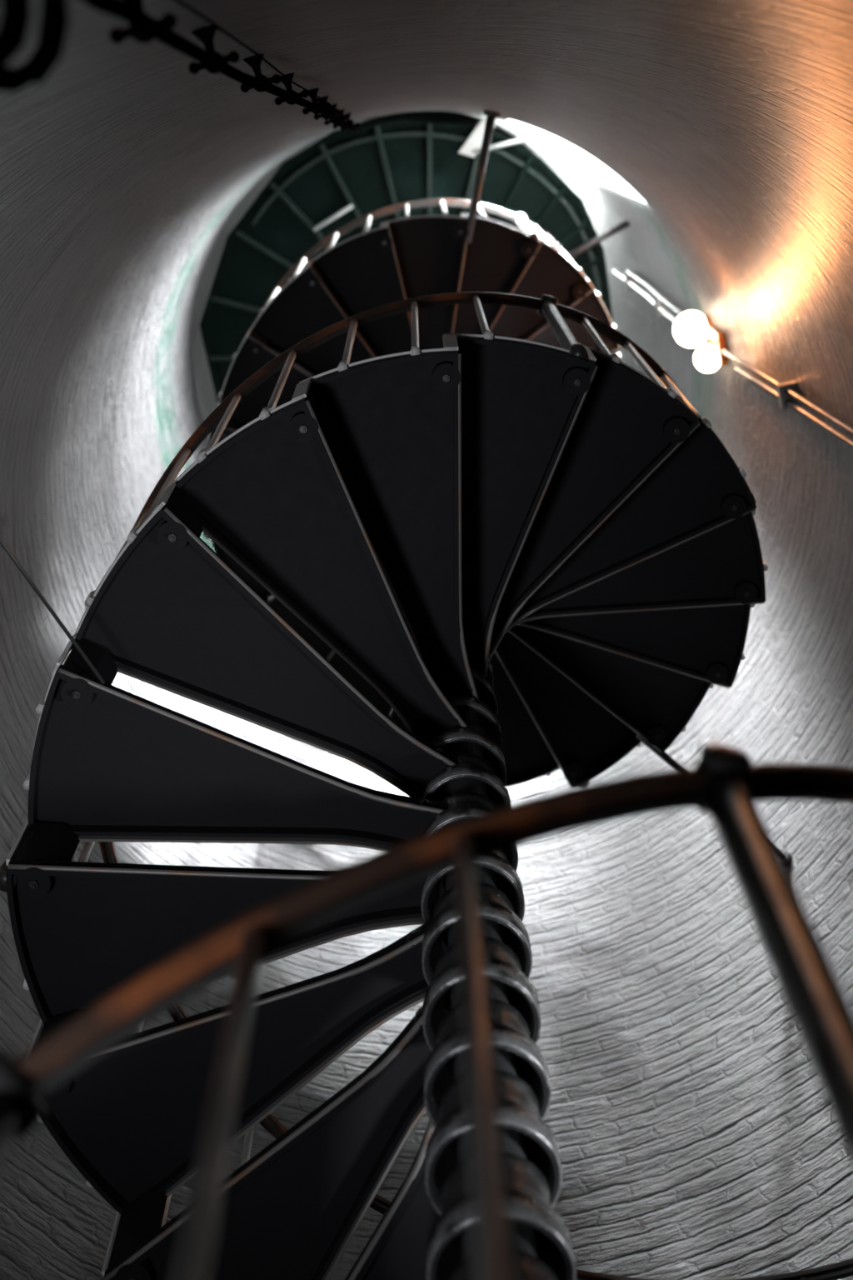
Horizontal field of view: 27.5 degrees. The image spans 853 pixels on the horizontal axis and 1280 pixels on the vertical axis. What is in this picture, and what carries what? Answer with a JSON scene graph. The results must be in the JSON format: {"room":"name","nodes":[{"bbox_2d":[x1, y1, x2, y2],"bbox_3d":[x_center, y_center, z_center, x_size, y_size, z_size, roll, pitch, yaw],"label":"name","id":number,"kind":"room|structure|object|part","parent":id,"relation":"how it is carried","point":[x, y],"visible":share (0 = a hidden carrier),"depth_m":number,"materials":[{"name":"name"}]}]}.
{"room":"lighthouse stairwell","nodes":[
{"label":"lighthouse stairwell","id":0,"kind":"room"},
{"bbox_2d":[0,0,852,1279],"bbox_3d":[0.053,-0.492,6.077,3.820,14.964,3.820,-9,-72,2],"label":"wall","id":1,"kind":"structure","parent":0,"point":[690,1117],"depth_m":5.19,"materials":[{"name":"paint"}]},
{"bbox_2d":[0,0,69,92],"bbox_3d":[-0.305,-0.469,1.326,0.141,0.283,0.068,-30,-74,9],"label":"cable loop","id":2,"kind":"object","parent":1,"relation":"attached to","point":[16,15],"visible":1,"depth_m":1.22,"materials":[{"name":"black"}]},
{"bbox_2d":[80,0,361,134],"bbox_3d":[-0.286,-1.323,4.314,0.086,6.196,0.379,-13,-72,4],"label":"cable","id":3,"kind":"object","parent":1,"relation":"attached to","point":[143,27],"visible":0.98,"depth_m":2.42,"materials":[{"name":"black plastic"}]},
{"bbox_2d":[199,117,629,403],"bbox_3d":[-0.053,-1.758,9.025,2.272,0.112,1.811,-9,-72,2],"label":"landing platform","id":4,"kind":"object","parent":1,"relation":"attached to","point":[344,177],"visible":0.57,"depth_m":8.89,"materials":[{"name":"green paint"}]},
{"bbox_3d":[0.256,-2.510,8.748,0.076,0.015,0.219,35,-75,-11],"label":"gusset plate","id":5,"kind":"part","parent":4,"relation":"part of","materials":[{"name":"grey paint"}]},
{"bbox_2d":[502,120,653,210],"bbox_3d":[0.661,-2.394,8.497,0.753,2.381,0.136,30,-74,-10],"label":"window","id":6,"kind":"structure","parent":1,"relation":"in","point":[597,172],"depth_m":8.52,"materials":[{"name":"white glass"}]},
{"bbox_2d":[673,310,728,372],"bbox_3d":[1.190,-1.294,7.527,0.192,0.353,0.243,-24,-73,7],"label":"wall lamp","id":7,"kind":"object","parent":1,"relation":"attached to","point":[692,328],"visible":0.93,"depth_m":7.53,"materials":[{"name":"beige glass"}]},
{"bbox_3d":[1.155,-1.355,7.610,0.156,0.156,0.156,-9,-72,2],"label":"lamp globe","id":8,"kind":"part","parent":7,"relation":"part of","materials":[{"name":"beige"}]},
{"bbox_3d":[1.200,-1.200,7.440,0.119,0.119,0.119,-9,-72,2],"label":"lamp globe","id":9,"kind":"part","parent":7,"relation":"part of","materials":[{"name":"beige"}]},
{"bbox_3d":[1.245,-1.290,7.522,0.025,0.340,0.119,-11,-72,3],"label":"plate","id":10,"kind":"part","parent":7,"relation":"part of","materials":[{"name":"brown"}]},
{"bbox_2d":[613,267,852,449],"bbox_3d":[1.266,-1.286,7.526,0.270,5.951,0.111,-9,-72,2],"label":"conduit","id":11,"kind":"object","parent":1,"relation":"attached to","point":[787,393],"visible":0.91,"depth_m":6.51,"materials":[{"name":"metal"}]},
{"bbox_2d":[360,110,518,144],"bbox_3d":[-0.022,-2.856,13.216,2.472,0.085,2.472,-9,-72,2],"label":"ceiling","id":12,"kind":"structure","parent":0,"point":[442,116],"depth_m":12.85,"materials":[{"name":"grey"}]},
{"bbox_3d":[0.128,1.872,-1.065,3.786,0.085,3.786,-9,-72,2],"label":"floor","id":13,"kind":"structure","parent":0,"visible":0},
{"bbox_2d":[0,110,852,1279],"bbox_3d":[0.036,-0.053,4.567,1.848,11.878,2.323,-9,-72,2],"label":"spiral staircase","id":14,"kind":"structure","parent":13,"relation":"on","point":[495,551],"depth_m":3.43,"materials":[{"name":"black metal"}]},
{"bbox_3d":[-0.777,0.305,3.646,0.049,0.900,0.040,-9,-72,2],"label":"post","id":15,"kind":"part","parent":14,"relation":"part of","materials":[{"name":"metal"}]},
{"bbox_3d":[-0.301,0.439,0.868,0.042,0.747,0.048,-9,-72,2],"label":"post","id":16,"kind":"part","parent":14,"relation":"part of","materials":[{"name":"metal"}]},
{"bbox_3d":[-0.777,0.393,3.321,0.007,0.175,0.031,2,-72,-1],"label":"spacer plate","id":17,"kind":"part","parent":14,"relation":"part of","materials":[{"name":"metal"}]},
{"bbox_3d":[-0.721,0.441,3.221,0.061,0.031,0.061,2,-72,-1],"label":"lug plate","id":18,"kind":"part","parent":14,"relation":"part of","materials":[{"name":"black metal"}]},
{"bbox_3d":[-0.723,0.759,3.231,0.007,0.175,0.031,-18,-72,5],"label":"spacer plate","id":19,"kind":"part","parent":14,"relation":"part of","materials":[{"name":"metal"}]},
{"bbox_3d":[-0.828,-0.246,3.205,0.008,0.008,0.817,-31,-74,9],"label":"tie rod","id":20,"kind":"part","parent":14,"relation":"part of","materials":[{"name":"metal"}]},
{"bbox_3d":[-0.666,0.787,3.125,0.061,0.031,0.061,-18,-72,5],"label":"lug plate","id":21,"kind":"part","parent":14,"relation":"part of","materials":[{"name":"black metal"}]},
{"bbox_3d":[-0.708,0.030,3.413,0.007,0.175,0.031,23,-73,-8],"label":"spacer plate","id":22,"kind":"part","parent":14,"relation":"part of","materials":[{"name":"metal"}]},
{"bbox_3d":[-0.662,0.097,3.319,0.061,0.031,0.061,23,-73,-8],"label":"lug plate","id":23,"kind":"part","parent":14,"relation":"part of","materials":[{"name":"black metal"}]},
{"bbox_3d":[-0.555,1.085,3.130,0.007,0.175,0.031,-39,-76,11],"label":"spacer plate","id":24,"kind":"part","parent":14,"relation":"part of","materials":[{"name":"metal"}]},
{"bbox_3d":[-0.505,1.094,3.017,0.061,0.032,0.061,-39,-76,11],"label":"lug plate","id":25,"kind":"part","parent":14,"relation":"part of","materials":[{"name":"black metal"}]},
{"bbox_3d":[-0.528,-0.287,3.521,0.031,0.175,0.007,-43,-76,12],"label":"spacer plate","id":26,"kind":"part","parent":14,"relation":"part of","materials":[{"name":"metal"}]},
{"bbox_3d":[-0.497,-0.207,3.432,0.061,0.031,0.061,-43,-76,12],"label":"lug plate","id":27,"kind":"part","parent":14,"relation":"part of","materials":[{"name":"black metal"}]},
{"bbox_3d":[-0.790,-0.527,6.752,0.049,0.900,0.039,-9,-72,2],"label":"post","id":28,"kind":"part","parent":14,"relation":"part of","materials":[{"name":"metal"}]},
{"bbox_3d":[-0.743,-0.752,6.418,0.061,0.031,0.061,11,-72,-4],"label":"lug plate","id":29,"kind":"part","parent":14,"relation":"part of","materials":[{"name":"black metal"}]},
{"bbox_3d":[-0.637,-1.084,6.521,0.061,0.032,0.061,32,-75,-10],"label":"lug plate","id":30,"kind":"part","parent":14,"relation":"part of","materials":[{"name":"black metal"}]},
{"bbox_3d":[-0.262,-0.523,3.657,0.031,0.175,0.007,-21,-73,6],"label":"spacer plate","id":31,"kind":"part","parent":14,"relation":"part of","materials":[{"name":"metal"}]},
{"bbox_3d":[-0.251,-0.435,3.570,0.061,0.031,0.061,-21,-73,6],"label":"lug plate","id":32,"kind":"part","parent":14,"relation":"part of","materials":[{"name":"black metal"}]},
{"bbox_3d":[-0.457,-1.443,6.731,0.031,0.175,0.007,-34,-74,10],"label":"spacer plate","id":33,"kind":"part","parent":14,"relation":"part of","materials":[{"name":"metal"}]},
{"bbox_3d":[-0.435,-1.359,6.643,0.061,0.031,0.061,-34,-74,10],"label":"lug plate","id":34,"kind":"part","parent":14,"relation":"part of","materials":[{"name":"black metal"}]},
{"bbox_3d":[-0.166,-1.636,6.882,0.031,0.175,0.007,-13,-72,4],"label":"spacer plate","id":35,"kind":"part","parent":14,"relation":"part of","materials":[{"name":"metal"}]},
{"bbox_3d":[-0.164,-1.548,6.795,0.061,0.032,0.061,-13,-72,4],"label":"lug plate","id":36,"kind":"part","parent":14,"relation":"part of","materials":[{"name":"black metal"}]},
{"bbox_3d":[0.042,-0.565,3.741,0.061,0.032,0.061,-1,-72,0],"label":"lug plate","id":37,"kind":"part","parent":14,"relation":"part of","materials":[{"name":"black metal"}]},
{"bbox_3d":[0.052,-0.652,3.829,0.031,0.175,0.007,-1,-72,0],"label":"spacer plate","id":38,"kind":"part","parent":14,"relation":"part of","materials":[{"name":"metal"}]},
{"bbox_3d":[0.136,-1.632,6.981,0.061,0.032,0.061,8,-72,-3],"label":"lug plate","id":39,"kind":"part","parent":14,"relation":"part of","materials":[{"name":"black metal"}]},
{"bbox_3d":[0.155,-1.717,7.070,0.031,0.175,0.007,8,-72,-3],"label":"spacer plate","id":40,"kind":"part","parent":14,"relation":"part of","materials":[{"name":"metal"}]},
{"bbox_3d":[0.211,-1.836,6.916,0.034,0.034,0.522,10,-72,-4],"label":"tie rod","id":41,"kind":"part","parent":14,"relation":"part of","materials":[{"name":"metal"}]},
{"bbox_3d":[0.257,-2.067,6.840,0.066,0.068,0.025,8,-72,-3],"label":"rod","id":42,"kind":"part","parent":14,"relation":"part of","materials":[{"name":"metal"}]},
{"bbox_3d":[0.438,-1.795,7.613,0.038,0.900,0.049,27,-74,-9],"label":"post","id":43,"kind":"part","parent":14,"relation":"part of","materials":[{"name":"metal"}]},
{"bbox_3d":[0.423,-1.609,7.204,0.061,0.031,0.061,29,-74,-10],"label":"lug plate","id":44,"kind":"part","parent":14,"relation":"part of","materials":[{"name":"black metal"}]},
{"bbox_3d":[0.338,-0.776,4.353,0.039,0.894,0.049,17,-73,-6],"label":"post","id":45,"kind":"part","parent":14,"relation":"part of","materials":[{"name":"metal"}]},
{"bbox_3d":[0.466,0.413,5.549,0.061,0.031,0.061,-27,-74,8],"label":"lug plate","id":46,"kind":"part","parent":14,"relation":"part of","materials":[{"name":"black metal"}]},
{"bbox_3d":[0.339,-0.586,3.949,0.061,0.031,0.061,20,-73,-7],"label":"lug plate","id":47,"kind":"part","parent":14,"relation":"part of","materials":[{"name":"black metal"}]},
{"bbox_3d":[0.654,-1.490,7.457,0.061,0.032,0.061,-37,-75,11],"label":"lug plate","id":48,"kind":"part","parent":14,"relation":"part of","materials":[{"name":"black metal"}]},
{"bbox_3d":[0.492,0.312,5.987,0.043,0.900,0.048,-9,-72,2],"label":"post","id":49,"kind":"part","parent":14,"relation":"part of","materials":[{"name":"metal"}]},
{"bbox_3d":[0.369,-0.666,4.039,0.031,0.175,0.007,20,-73,-7],"label":"spacer plate","id":50,"kind":"part","parent":14,"relation":"part of","materials":[{"name":"metal"}]},
{"bbox_3d":[0.799,-1.302,7.732,0.061,0.031,0.061,-16,-72,5],"label":"lug plate","id":51,"kind":"part","parent":14,"relation":"part of","materials":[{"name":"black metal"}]},
{"bbox_3d":[0.696,0.286,5.298,0.061,0.031,0.061,38,-76,-12],"label":"lug plate","id":52,"kind":"part","parent":14,"relation":"part of","materials":[{"name":"black metal"}]},
{"bbox_3d":[0.599,-0.505,4.190,0.061,0.031,0.061,41,-77,-13],"label":"lug plate","id":53,"kind":"part","parent":14,"relation":"part of","materials":[{"name":"black metal"}]},
{"bbox_3d":[0.644,-0.571,4.284,0.031,0.175,0.007,41,-77,-13],"label":"spacer plate","id":54,"kind":"part","parent":14,"relation":"part of","materials":[{"name":"metal"}]},
{"bbox_3d":[0.888,0.490,5.369,0.648,0.024,0.024,40,-76,-12],"label":"tie rod","id":55,"kind":"part","parent":14,"relation":"part of","materials":[{"name":"metal"}]},
{"bbox_3d":[0.836,0.093,5.024,0.061,0.031,0.061,17,-73,-6],"label":"lug plate","id":56,"kind":"part","parent":14,"relation":"part of","materials":[{"name":"black metal"}]},
{"bbox_3d":[0.783,-0.343,4.457,0.061,0.031,0.061,-24,-73,7],"label":"lug plate","id":57,"kind":"part","parent":14,"relation":"part of","materials":[{"name":"black metal"}]},
{"bbox_3d":[0.867,-0.130,4.739,0.061,0.031,0.061,-4,-72,1],"label":"lug plate","id":58,"kind":"part","parent":14,"relation":"part of","materials":[{"name":"black metal"}]},
{"bbox_3d":[0.268,0.267,1.115,0.043,0.912,0.048,-9,-72,2],"label":"post","id":59,"kind":"part","parent":14,"relation":"part of","materials":[{"name":"metal"}]},
{"bbox_3d":[1.120,0.686,5.436,0.025,0.048,0.046,38,-76,-12],"label":"rod","id":60,"kind":"part","parent":14,"relation":"part of","materials":[{"name":"metal"}]}
]}

